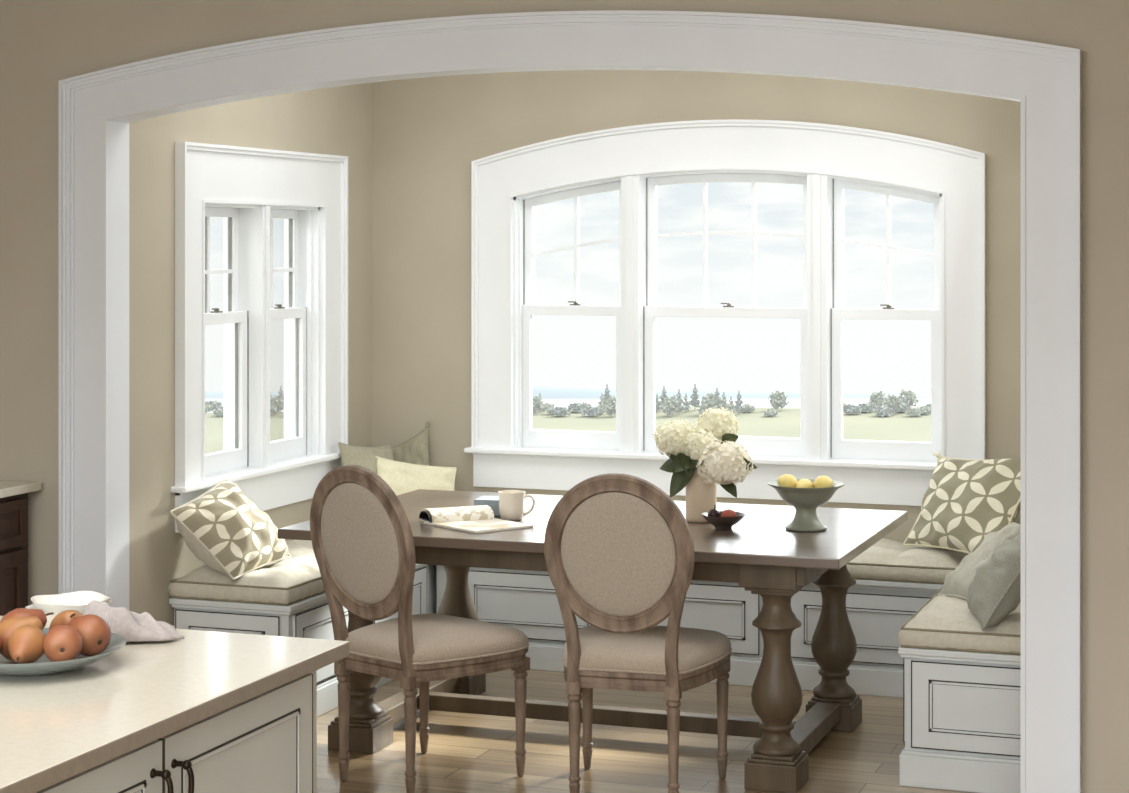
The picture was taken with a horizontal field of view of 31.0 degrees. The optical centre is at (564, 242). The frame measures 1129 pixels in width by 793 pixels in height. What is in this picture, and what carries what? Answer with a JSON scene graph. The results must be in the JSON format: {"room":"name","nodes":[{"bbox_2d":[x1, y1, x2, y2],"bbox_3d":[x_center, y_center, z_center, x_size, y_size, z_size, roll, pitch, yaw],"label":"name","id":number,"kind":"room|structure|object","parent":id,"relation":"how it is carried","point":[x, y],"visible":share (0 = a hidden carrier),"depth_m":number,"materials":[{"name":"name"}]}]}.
{"room":"kitchen with dining nook","nodes":[
{"label":"kitchen with dining nook","id":0,"kind":"room"},
{"bbox_2d":[129,83,371,625],"bbox_3d":[-1.269,0.363,8.126,0.160,2.750,2.006,0,0,20],"label":"wall","id":1,"kind":"structure","parent":0,"point":[332,120],"depth_m":7.42,"materials":[{"name":"beige paint"}]},
{"bbox_2d":[171,142,347,532],"bbox_3d":[-1.252,0.348,8.113,0.240,1.430,1.420,0,0,20],"label":"window","id":2,"kind":"structure","parent":1,"relation":"in","point":[248,187],"depth_m":8.07,"materials":[{"name":"paint"}]},
{"bbox_2d":[0,0,1128,792],"bbox_3d":[0.882,0.363,6.218,6.950,2.750,0.129,0,0,20],"label":"wall","id":3,"kind":"structure","parent":0,"point":[43,43],"depth_m":6.58,"materials":[{"name":"beige paint"}]},
{"bbox_2d":[58,10,1081,792],"bbox_3d":[-0.101,0.504,6.546,3.443,2.467,0.178,0,0,20],"label":"trim","id":4,"kind":"structure","parent":3,"relation":"attached to","point":[96,109],"depth_m":6.37,"materials":[{"name":"paint"}]},
{"bbox_2d":[317,669,974,792],"bbox_3d":[0.016,1.768,3.810,6.950,0.060,9.580,0,0,20],"label":"floor","id":5,"kind":"structure","parent":0,"point":[467,752],"depth_m":6.92,"materials":[{"name":"brown wood"}]},
{"bbox_2d":[0,480,41,615],"bbox_3d":[-2.319,1.287,6.651,0.628,0.902,1.186,0,0,20],"label":"base cabinet","id":6,"kind":"object","parent":5,"relation":"on","point":[13,494],"visible":0.69,"depth_m":7.00,"materials":[{"name":"brown wood"}]},
{"bbox_2d":[0,480,41,497],"bbox_3d":[-2.319,0.851,6.651,0.628,0.030,1.186,0,0,20],"label":"countertop","id":7,"kind":"structure","parent":6,"relation":"on","point":[8,488],"depth_m":7.02,"materials":[{"name":"stone"}]},
{"bbox_2d":[36,670,316,792],"bbox_3d":[-1.595,1.294,3.568,1.783,0.889,1.835,0,0,20],"label":"kitchen island","id":8,"kind":"object","parent":5,"relation":"on","point":[266,742],"visible":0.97,"depth_m":3.78,"materials":[{"name":"paint"}]},
{"bbox_2d":[0,616,349,792],"bbox_3d":[-1.624,0.834,3.575,1.823,0.031,1.929,0,0,20],"label":"island countertop","id":9,"kind":"structure","parent":8,"relation":"on","point":[55,728],"depth_m":3.68,"materials":[{"name":"stone"}]},
{"bbox_2d":[0,628,125,675],"bbox_3d":[-1.021,0.796,3.912,0.351,0.043,0.351,0,0,20],"label":"plate","id":10,"kind":"object","parent":9,"relation":"on","point":[43,665],"visible":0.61,"depth_m":3.81,"materials":[{"name":"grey ceramic"}]},
{"bbox_2d":[0,636,2,652],"bbox_3d":[-1.097,0.760,3.824,0.086,0.077,0.076,0,0,20],"label":"pear","id":11,"kind":"object","parent":10,"relation":"on","point":[1,639],"visible":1,"depth_m":3.82,"materials":[{"name":"orange food"}]},
{"bbox_2d":[0,616,42,659],"bbox_3d":[-1.049,0.759,3.893,0.085,0.081,0.082,0,0,20],"label":"pear","id":12,"kind":"object","parent":10,"relation":"on","point":[7,626],"visible":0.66,"depth_m":3.87,"materials":[{"name":"orange food"}]},
{"bbox_2d":[7,625,44,663],"bbox_3d":[-1.018,0.757,3.819,0.073,0.072,0.101,0,0,20],"label":"pear","id":13,"kind":"object","parent":10,"relation":"on","point":[25,643],"visible":0.98,"depth_m":3.80,"materials":[{"name":"orange food"}]},
{"bbox_2d":[0,608,53,629],"bbox_3d":[-1.060,0.757,3.981,0.085,0.083,0.091,0,0,20],"label":"pear","id":14,"kind":"object","parent":10,"relation":"on","point":[18,612],"visible":0.38,"depth_m":3.97,"materials":[{"name":"orange food"}]},
{"bbox_2d":[43,625,82,661],"bbox_3d":[-0.942,0.759,3.837,0.072,0.074,0.084,0,0,20],"label":"pear","id":15,"kind":"object","parent":10,"relation":"on","point":[62,642],"visible":0.96,"depth_m":3.81,"materials":[{"name":"orange food"}]},
{"bbox_2d":[49,610,82,629],"bbox_3d":[-0.971,0.759,3.990,0.078,0.082,0.081,0,0,20],"label":"pear","id":16,"kind":"object","parent":10,"relation":"on","point":[63,618],"visible":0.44,"depth_m":3.96,"materials":[{"name":"orange food"}]},
{"bbox_2d":[68,614,110,656],"bbox_3d":[-0.919,0.755,3.912,0.091,0.079,0.081,0,0,20],"label":"pear","id":17,"kind":"object","parent":10,"relation":"on","point":[95,632],"visible":0.8,"depth_m":3.89,"materials":[{"name":"orange food"}]},
{"bbox_2d":[25,600,111,627],"bbox_3d":[-1.047,0.791,4.298,0.169,0.054,0.169,0,0,8],"label":"bowl","id":18,"kind":"object","parent":9,"relation":"on","point":[49,617],"visible":0.2,"depth_m":4.24,"materials":[{"name":"white ceramic"}]},
{"bbox_2d":[31,591,110,612],"bbox_3d":[-1.042,0.778,4.299,0.157,0.054,0.157,0,0,-35],"label":"bowl","id":19,"kind":"object","parent":18,"relation":"on","point":[78,600],"visible":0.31,"depth_m":4.35,"materials":[{"name":"white ceramic"}]},
{"bbox_2d":[84,600,183,641],"bbox_3d":[-0.889,0.778,4.196,0.199,0.074,0.161,0,0,-28],"label":"tea towel","id":20,"kind":"object","parent":9,"relation":"on","point":[133,626],"visible":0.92,"depth_m":4.15,"materials":[{"name":"fabric"}]},
{"bbox_2d":[169,564,436,716],"bbox_3d":[-0.913,1.517,8.140,0.497,0.442,1.736,0,0,20],"label":"window seat","id":21,"kind":"object","parent":5,"relation":"on","point":[310,617],"visible":0.21,"depth_m":7.38,"materials":[{"name":"paint"}]},
{"bbox_2d":[168,540,324,605],"bbox_3d":[-0.916,1.238,8.139,0.496,0.115,1.743,0,0,20],"label":"seat cushion","id":22,"kind":"object","parent":21,"relation":"on","point":[297,578],"visible":0.34,"depth_m":7.37,"materials":[{"name":"fabric"}]},
{"bbox_2d":[169,479,291,579],"bbox_3d":[-1.227,1.051,7.477,0.266,0.324,0.527,0,0,20],"label":"throw pillow","id":23,"kind":"object","parent":22,"relation":"on","point":[223,528],"visible":0.99,"depth_m":7.35,"materials":[{"name":"fabric"}]},
{"bbox_2d":[338,442,393,473],"bbox_3d":[-0.825,1.013,8.652,0.190,0.336,0.384,0,0,40],"label":"throw pillow","id":24,"kind":"object","parent":22,"relation":"on","point":[365,457],"visible":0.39,"depth_m":8.61,"materials":[{"name":"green fabric"}]},
{"bbox_2d":[392,421,430,465],"bbox_3d":[-0.679,0.980,8.893,0.328,0.400,0.118,0,0,20],"label":"throw pillow","id":25,"kind":"object","parent":22,"relation":"on","point":[414,450],"visible":0.39,"depth_m":8.88,"materials":[{"name":"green fabric"}]},
{"bbox_2d":[375,456,456,495],"bbox_3d":[-0.629,1.043,8.592,0.376,0.277,0.159,0,0,-5],"label":"throw pillow","id":26,"kind":"object","parent":22,"relation":"on","point":[402,477],"visible":0.44,"depth_m":8.59,"materials":[{"name":"beige fabric"}]},
{"bbox_2d":[310,465,529,792],"bbox_3d":[-0.470,1.219,6.598,0.534,1.038,0.610,0,0,42],"label":"dining chair","id":27,"kind":"object","parent":5,"relation":"on","point":[362,539],"visible":0.97,"depth_m":6.43,"materials":[{"name":"beige fabric"}]},
{"bbox_2d":[278,489,907,792],"bbox_3d":[0.135,1.358,7.172,1.942,0.760,1.189,0,0,20],"label":"dining table","id":28,"kind":"object","parent":5,"relation":"on","point":[772,561],"visible":0.71,"depth_m":6.93,"materials":[{"name":"brown wood"}]},
{"bbox_2d":[423,518,533,533],"bbox_3d":[-0.298,0.973,7.015,0.248,0.008,0.304,0,0,-39],"label":"magazine","id":29,"kind":"object","parent":28,"relation":"on","point":[487,525],"visible":0.77,"depth_m":6.96,"materials":[{"name":"paper"}]},
{"bbox_2d":[419,505,493,522],"bbox_3d":[-0.379,0.949,7.129,0.237,0.040,0.124,0,0,-24],"label":"magazine","id":30,"kind":"object","parent":29,"relation":"on","point":[482,512],"visible":1,"depth_m":7.09,"materials":[{"name":"white paper"}]},
{"bbox_2d":[474,496,528,515],"bbox_3d":[-0.226,0.950,7.319,0.176,0.056,0.124,0,0,12],"label":"book","id":31,"kind":"object","parent":28,"relation":"on","point":[492,501],"visible":0.35,"depth_m":7.27,"materials":[{"name":"paper"}]},
{"bbox_2d":[498,490,534,520],"bbox_3d":[-0.172,0.928,7.166,0.128,0.098,0.097,0,0,20],"label":"mug","id":32,"kind":"object","parent":28,"relation":"on","point":[511,502],"visible":1,"depth_m":7.14,"materials":[{"name":"ceramic"}]},
{"bbox_2d":[686,466,716,522],"bbox_3d":[0.479,0.884,7.134,0.112,0.186,0.112,0,0,20],"label":"vase","id":33,"kind":"object","parent":28,"relation":"on","point":[701,497],"visible":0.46,"depth_m":7.09,"materials":[{"name":"ceramic"}]},
{"bbox_2d":[653,420,698,497],"bbox_3d":[0.392,0.769,7.129,0.170,0.297,0.183,0,0,7],"label":"hydrangea","id":34,"kind":"object","parent":33,"relation":"in","point":[672,436],"visible":0.81,"depth_m":7.08,"materials":[{"name":"beige plant"}]},
{"bbox_2d":[674,429,717,469],"bbox_3d":[0.466,0.783,7.069,0.133,0.269,0.160,0,0,39],"label":"hydrangea","id":35,"kind":"object","parent":33,"relation":"in","point":[696,441],"visible":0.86,"depth_m":7.04,"materials":[{"name":"beige plant"}]},
{"bbox_2d":[696,406,738,469],"bbox_3d":[0.548,0.747,7.171,0.178,0.341,0.161,0,0,20],"label":"hydrangea","id":36,"kind":"object","parent":33,"relation":"in","point":[719,422],"visible":0.82,"depth_m":7.12,"materials":[{"name":"beige plant"}]},
{"bbox_2d":[696,440,756,497],"bbox_3d":[0.554,0.799,7.019,0.212,0.238,0.194,0,0,20],"label":"hydrangea","id":37,"kind":"object","parent":33,"relation":"in","point":[724,464],"visible":1,"depth_m":6.96,"materials":[{"name":"white plant"}]},
{"bbox_2d":[701,511,745,528],"bbox_3d":[0.542,0.954,6.957,0.154,0.048,0.154,0,0,20],"label":"bowl","id":38,"kind":"object","parent":28,"relation":"on","point":[720,522],"visible":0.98,"depth_m":6.91,"materials":[{"name":"ceramic"}]},
{"bbox_2d":[708,505,719,516],"bbox_3d":[0.512,0.927,6.977,0.042,0.052,0.040,0,0,20],"label":"plum","id":39,"kind":"object","parent":38,"relation":"in","point":[714,512],"visible":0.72,"depth_m":6.96,"materials":[{"name":"purple food"}]},
{"bbox_2d":[721,509,736,516],"bbox_3d":[0.561,0.933,6.950,0.054,0.044,0.050,0,0,20],"label":"apricot","id":40,"kind":"object","parent":38,"relation":"in","point":[726,513],"visible":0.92,"depth_m":6.93,"materials":[{"name":"food"}]},
{"bbox_2d":[767,479,844,531],"bbox_3d":[0.822,0.899,6.931,0.262,0.156,0.262,0,0,20],"label":"pedestal bowl","id":41,"kind":"object","parent":28,"relation":"on","point":[805,501],"visible":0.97,"depth_m":6.88,"materials":[{"name":"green ceramic"}]},
{"bbox_2d":[777,474,797,487],"bbox_3d":[0.762,0.821,6.942,0.063,0.058,0.062,0,0,35],"label":"lemon","id":42,"kind":"object","parent":41,"relation":"in","point":[786,480],"visible":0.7,"depth_m":6.92,"materials":[{"name":"yellow food"}]},
{"bbox_2d":[796,479,812,487],"bbox_3d":[0.815,0.832,6.907,0.064,0.057,0.063,0,0,-10],"label":"lemon","id":43,"kind":"object","parent":41,"relation":"in","point":[803,483],"visible":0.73,"depth_m":6.88,"materials":[{"name":"yellow food"}]},
{"bbox_2d":[813,476,832,487],"bbox_3d":[0.877,0.821,6.901,0.062,0.057,0.063,0,0,-4],"label":"lemon","id":44,"kind":"object","parent":41,"relation":"in","point":[821,481],"visible":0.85,"depth_m":6.88,"materials":[{"name":"yellow food"}]},
{"bbox_2d":[544,473,731,792],"bbox_3d":[0.230,1.219,6.429,0.534,1.038,0.610,0,0,15],"label":"dining chair","id":45,"kind":"object","parent":5,"relation":"on","point":[619,553],"visible":1,"depth_m":6.20,"materials":[{"name":"beige fabric"}]},
{"bbox_2d":[437,565,943,697],"bbox_3d":[0.551,1.517,8.277,2.168,0.442,0.486,0,0,20],"label":"window seat","id":46,"kind":"object","parent":5,"relation":"on","point":[526,601],"visible":0.29,"depth_m":7.97,"materials":[{"name":"paint"}]},
{"bbox_2d":[846,538,968,583],"bbox_3d":[0.551,1.238,8.274,2.176,0.117,0.497,0,0,20],"label":"seat cushion","id":47,"kind":"object","parent":46,"relation":"on","point":[885,560],"visible":0.12,"depth_m":7.79,"materials":[{"name":"fabric"}]},
{"bbox_2d":[903,450,1020,553],"bbox_3d":[1.580,0.989,7.858,0.318,0.415,0.546,0,0,-35],"label":"throw pillow","id":48,"kind":"object","parent":47,"relation":"on","point":[964,501],"visible":0.78,"depth_m":7.77,"materials":[{"name":"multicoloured fabric"}]},
{"bbox_2d":[898,646,1020,792],"bbox_3d":[1.594,1.517,7.238,0.498,0.442,1.736,0,0,20],"label":"window seat","id":49,"kind":"object","parent":5,"relation":"on","point":[962,709],"visible":0.55,"depth_m":6.44,"materials":[{"name":"paint"}]},
{"bbox_2d":[898,586,1020,654],"bbox_3d":[1.594,1.237,7.236,0.501,0.117,1.742,0,0,20],"label":"seat cushion","id":50,"kind":"object","parent":49,"relation":"on","point":[944,622],"visible":0.2,"depth_m":6.47,"materials":[{"name":"fabric"}]},
{"bbox_2d":[936,522,1020,599],"bbox_3d":[1.458,1.071,6.904,0.361,0.273,0.245,0,0,-27],"label":"throw pillow","id":51,"kind":"object","parent":50,"relation":"on","point":[956,583],"visible":0.54,"depth_m":6.85,"materials":[{"name":"fabric"}]},
{"bbox_2d":[967,534,1020,630],"bbox_3d":[1.391,1.083,6.493,0.199,0.267,0.298,0,0,6],"label":"throw pillow","id":52,"kind":"object","parent":50,"relation":"on","point":[994,592],"visible":0.8,"depth_m":6.39,"materials":[{"name":"grey fabric"}]},
{"bbox_2d":[372,70,1020,542],"bbox_3d":[0.643,0.363,8.589,3.445,2.750,0.160,0,0,20],"label":"wall","id":53,"kind":"structure","parent":0,"point":[427,133],"depth_m":8.84,"materials":[{"name":"beige paint"}]},
{"bbox_2d":[464,119,985,505],"bbox_3d":[0.667,0.277,8.560,2.264,1.572,0.240,0,0,20],"label":"window","id":54,"kind":"structure","parent":53,"relation":"in","point":[507,187],"depth_m":8.50,"materials":[{"name":"paint"}]},
{"label":"outside","id":55,"kind":"structure","parent":0,"visible":0},
{"bbox_2d":[205,395,930,412],"bbox_3d":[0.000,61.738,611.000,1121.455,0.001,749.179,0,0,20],"label":"water","id":56,"kind":"structure","parent":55,"point":[759,403],"depth_m":788.30,"materials":[{"name":"liquid"}]},
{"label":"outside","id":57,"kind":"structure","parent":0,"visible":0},
{"bbox_2d":[205,407,930,453],"bbox_3d":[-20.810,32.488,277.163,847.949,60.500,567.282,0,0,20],"label":"ground","id":58,"kind":"structure","parent":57,"point":[899,426],"depth_m":288.73,"materials":[{"name":"green plant"}]},
{"bbox_2d":[205,404,212,412],"bbox_3d":[-54.254,25.191,307.190,2.833,1.666,2.525,0,0,11],"label":"bush","id":59,"kind":"object","parent":58,"relation":"on","point":[209,408],"visible":0.45,"depth_m":306.75,"materials":[{"name":"green plant"}]},
{"bbox_2d":[205,400,221,412],"bbox_3d":[-53.751,25.085,310.727,3.100,1.876,3.071,0,0,8],"label":"bush","id":60,"kind":"object","parent":58,"relation":"on","point":[216,405],"visible":0.73,"depth_m":310.21,"materials":[{"name":"green plant"}]},
{"bbox_2d":[213,408,222,416],"bbox_3d":[-50.631,25.234,300.003,2.324,1.534,2.608,0,0,14],"label":"bush","id":61,"kind":"object","parent":58,"relation":"on","point":[219,412],"visible":0.65,"depth_m":299.57,"materials":[{"name":"green plant"}]},
{"bbox_2d":[270,391,276,413],"bbox_3d":[-43.242,23.941,300.010,2.078,4.122,2.068,0,0,12],"label":"tree","id":62,"kind":"object","parent":58,"relation":"on","point":[273,409],"visible":0.48,"depth_m":299.72,"materials":[{"name":"green plant"}]},
{"bbox_2d":[270,395,283,414],"bbox_3d":[-43.061,24.389,303.470,2.948,3.191,2.818,0,0,-38],"label":"tree","id":63,"kind":"object","parent":58,"relation":"on","point":[276,399],"visible":0.59,"depth_m":303.10,"materials":[{"name":"green plant"}]},
{"bbox_2d":[278,386,283,408],"bbox_3d":[-42.621,23.840,307.246,2.195,4.353,2.184,0,0,0],"label":"tree","id":64,"kind":"object","parent":58,"relation":"on","point":[280,390],"visible":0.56,"depth_m":307.05,"materials":[{"name":"green plant"}]},
{"bbox_2d":[532,396,543,413],"bbox_3d":[-4.524,24.404,303.770,2.917,3.158,2.788,0,0,11],"label":"tree","id":65,"kind":"object","parent":58,"relation":"on","point":[536,401],"visible":0.63,"depth_m":303.18,"materials":[{"name":"green plant"}]},
{"bbox_2d":[543,402,553,410],"bbox_3d":[-2.667,25.233,310.791,2.614,1.537,2.329,0,0,-34],"label":"bush","id":66,"kind":"object","parent":58,"relation":"on","point":[547,404],"visible":0.43,"depth_m":310.21,"materials":[{"name":"green plant"}]},
{"bbox_2d":[544,406,553,414],"bbox_3d":[-1.723,25.245,303.594,2.552,1.501,2.274,0,0,44],"label":"bush","id":67,"kind":"object","parent":58,"relation":"on","point":[549,410],"visible":0.55,"depth_m":303.10,"materials":[{"name":"green plant"}]},
{"bbox_2d":[551,407,569,415],"bbox_3d":[-0.590,25.116,300.078,2.953,1.787,2.926,0,0,2],"label":"bush","id":68,"kind":"object","parent":58,"relation":"on","point":[562,411],"visible":1,"depth_m":299.28,"materials":[{"name":"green plant"}]},
{"bbox_2d":[567,402,585,411],"bbox_3d":[1.793,25.103,307.143,3.013,1.823,2.985,0,0,17],"label":"bush","id":69,"kind":"object","parent":58,"relation":"on","point":[575,407],"visible":0.94,"depth_m":306.49,"materials":[{"name":"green plant"}]},
{"bbox_2d":[581,406,600,416],"bbox_3d":[3.850,25.084,300.098,3.077,1.879,3.106,0,0,19],"label":"bush","id":70,"kind":"object","parent":58,"relation":"on","point":[589,410],"visible":0.99,"depth_m":299.35,"materials":[{"name":"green plant"}]},
{"bbox_2d":[596,394,603,407],"bbox_3d":[5.625,24.383,307.200,1.617,3.205,1.586,0,0,43],"label":"tree","id":71,"kind":"object","parent":58,"relation":"on","point":[601,399],"visible":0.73,"depth_m":307.05,"materials":[{"name":"green plant"}]},
{"bbox_2d":[603,384,610,399],"bbox_3d":[6.362,23.843,310.908,2.180,4.345,2.190,0,0,-34],"label":"tree","id":72,"kind":"object","parent":58,"relation":"on","point":[607,392],"visible":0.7,"depth_m":310.59,"materials":[{"name":"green plant"}]},
{"bbox_2d":[601,395,615,416],"bbox_3d":[7.108,24.291,299.849,3.162,3.424,3.022,0,0,-32],"label":"tree","id":73,"kind":"object","parent":58,"relation":"on","point":[609,408],"visible":0.8,"depth_m":299.46,"materials":[{"name":"green plant"}]},
{"bbox_2d":[656,394,661,412],"bbox_3d":[13.971,24.395,307.231,1.602,3.177,1.572,0,0,-24],"label":"tree","id":74,"kind":"object","parent":58,"relation":"on","point":[658,403],"visible":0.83,"depth_m":307.01,"materials":[{"name":"green plant"}]},
{"bbox_2d":[659,386,667,405],"bbox_3d":[15.035,23.972,310.800,2.042,4.050,2.031,0,0,16],"label":"tree","id":75,"kind":"object","parent":58,"relation":"on","point":[663,396],"visible":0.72,"depth_m":310.67,"materials":[{"name":"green plant"}]},
{"bbox_2d":[661,395,681,416],"bbox_3d":[15.706,24.287,299.814,3.173,3.435,3.032,0,0,0],"label":"tree","id":76,"kind":"object","parent":58,"relation":"on","point":[670,405],"visible":0.99,"depth_m":299.35,"materials":[{"name":"green plant"}]},
{"bbox_2d":[675,389,685,411],"bbox_3d":[17.232,23.950,303.624,2.067,4.101,2.057,0,0,7],"label":"tree","id":77,"kind":"object","parent":58,"relation":"on","point":[680,400],"visible":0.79,"depth_m":303.36,"materials":[{"name":"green plant"}]},
{"bbox_2d":[683,394,690,412],"bbox_3d":[18.313,24.390,307.175,1.608,3.188,1.577,0,0,-4],"label":"tree","id":78,"kind":"object","parent":58,"relation":"on","point":[686,403],"visible":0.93,"depth_m":307.05,"materials":[{"name":"green plant"}]},
{"bbox_2d":[689,384,699,410],"bbox_3d":[19.791,23.820,310.905,2.206,4.398,2.217,0,0,-36],"label":"tree","id":79,"kind":"object","parent":58,"relation":"on","point":[694,402],"visible":0.97,"depth_m":310.52,"materials":[{"name":"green plant"}]},
{"bbox_2d":[697,397,707,415],"bbox_3d":[20.397,24.355,299.969,1.650,3.271,1.618,0,0,-23],"label":"tree","id":80,"kind":"object","parent":58,"relation":"on","point":[701,410],"visible":0.91,"depth_m":299.79,"materials":[{"name":"green plant"}]},
{"bbox_2d":[703,392,721,412],"bbox_3d":[21.782,24.171,303.790,3.427,3.710,3.275,0,0,-16],"label":"tree","id":81,"kind":"object","parent":58,"relation":"on","point":[711,400],"visible":0.77,"depth_m":302.95,"materials":[{"name":"green plant"}]},
{"bbox_2d":[715,388,722,408],"bbox_3d":[22.861,23.962,307.162,2.053,4.073,2.043,0,0,1],"label":"tree","id":82,"kind":"object","parent":58,"relation":"on","point":[716,392],"visible":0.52,"depth_m":307.12,"materials":[{"name":"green plant"}]},
{"bbox_2d":[720,392,727,408],"bbox_3d":[24.318,24.401,310.800,1.594,3.161,1.564,0,0,44],"label":"tree","id":83,"kind":"object","parent":58,"relation":"on","point":[724,399],"visible":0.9,"depth_m":310.52,"materials":[{"name":"green plant"}]},
{"bbox_2d":[727,396,736,412],"bbox_3d":[24.511,24.337,300.023,1.639,3.313,1.671,0,0,-5],"label":"tree","id":84,"kind":"object","parent":58,"relation":"on","point":[730,406],"visible":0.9,"depth_m":299.86,"materials":[{"name":"green plant"}]},
{"bbox_2d":[734,391,744,411],"bbox_3d":[26.129,24.054,303.706,1.947,3.862,1.937,0,0,-30],"label":"tree","id":85,"kind":"object","parent":58,"relation":"on","point":[738,407],"visible":0.98,"depth_m":303.40,"materials":[{"name":"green plant"}]},
{"bbox_2d":[742,404,754,412],"bbox_3d":[27.530,25.197,307.202,2.496,1.647,2.801,0,0,4],"label":"bush","id":86,"kind":"object","parent":58,"relation":"on","point":[748,407],"visible":0.73,"depth_m":306.60,"materials":[{"name":"green plant"}]},
{"bbox_2d":[764,408,778,416],"bbox_3d":[30.434,25.238,299.990,2.587,1.522,2.306,0,0,-20],"label":"bush","id":87,"kind":"object","parent":58,"relation":"on","point":[770,412],"visible":1,"depth_m":299.43,"materials":[{"name":"green plant"}]},
{"bbox_2d":[768,390,788,410],"bbox_3d":[32.731,24.267,310.668,3.216,3.481,3.073,0,0,-42],"label":"tree","id":88,"kind":"object","parent":58,"relation":"on","point":[776,398],"visible":1,"depth_m":310.21,"materials":[{"name":"green plant"}]},
{"bbox_2d":[843,405,861,414],"bbox_3d":[42.950,25.107,303.519,2.969,1.813,2.997,0,0,6],"label":"bush","id":89,"kind":"object","parent":58,"relation":"on","point":[852,409],"visible":0.99,"depth_m":302.88,"materials":[{"name":"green plant"}]},
{"bbox_2d":[857,403,874,412],"bbox_3d":[45.399,25.117,307.161,2.946,1.782,2.919,0,0,27],"label":"bush","id":90,"kind":"object","parent":58,"relation":"on","point":[868,407],"visible":0.92,"depth_m":306.53,"materials":[{"name":"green plant"}]},
{"bbox_2d":[868,391,885,408],"bbox_3d":[47.689,24.338,310.755,2.926,3.314,3.061,0,0,-11],"label":"tree","id":91,"kind":"object","parent":58,"relation":"on","point":[877,402],"visible":0.84,"depth_m":310.21,"materials":[{"name":"green plant"}]},
{"bbox_2d":[875,407,892,416],"bbox_3d":[46.977,25.115,300.005,2.930,1.789,2.958,0,0,-39],"label":"bush","id":92,"kind":"object","parent":58,"relation":"on","point":[882,411],"visible":1,"depth_m":299.28,"materials":[{"name":"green plant"}]},
{"bbox_2d":[882,394,901,414],"bbox_3d":[48.833,24.300,303.784,3.143,3.403,3.004,0,0,0],"label":"tree","id":93,"kind":"object","parent":58,"relation":"on","point":[893,402],"visible":0.86,"depth_m":303.10,"materials":[{"name":"green plant"}]},
{"bbox_2d":[895,402,909,411],"bbox_3d":[50.552,25.076,307.116,3.143,1.901,3.114,0,0,1],"label":"bush","id":94,"kind":"object","parent":58,"relation":"on","point":[905,406],"visible":0.5,"depth_m":306.45,"materials":[{"name":"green plant"}]},
{"bbox_2d":[898,389,918,409],"bbox_3d":[52.397,24.245,310.960,3.263,3.533,3.119,0,0,37],"label":"tree","id":95,"kind":"object","parent":58,"relation":"on","point":[908,395],"visible":0.78,"depth_m":310.37,"materials":[{"name":"green plant"}]},
{"bbox_2d":[906,408,921,416],"bbox_3d":[51.506,25.208,300.011,2.746,1.615,2.447,0,0,-1],"label":"bush","id":96,"kind":"object","parent":58,"relation":"on","point":[913,412],"visible":1,"depth_m":299.28,"materials":[{"name":"green plant"}]},
{"bbox_2d":[918,405,930,414],"bbox_3d":[53.618,25.181,303.589,2.886,1.697,2.572,0,0,-23],"label":"bush","id":97,"kind":"object","parent":58,"relation":"on","point":[925,411],"visible":0.8,"depth_m":302.95,"materials":[{"name":"green plant"}]},
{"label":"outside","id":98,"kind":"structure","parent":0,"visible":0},
{"bbox_2d":[205,386,930,398],"bbox_3d":[-85.000,59.875,820.000,474.606,5.727,203.531,0,0,20],"label":"hills","id":99,"kind":"structure","parent":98,"point":[546,392],"depth_m":806.01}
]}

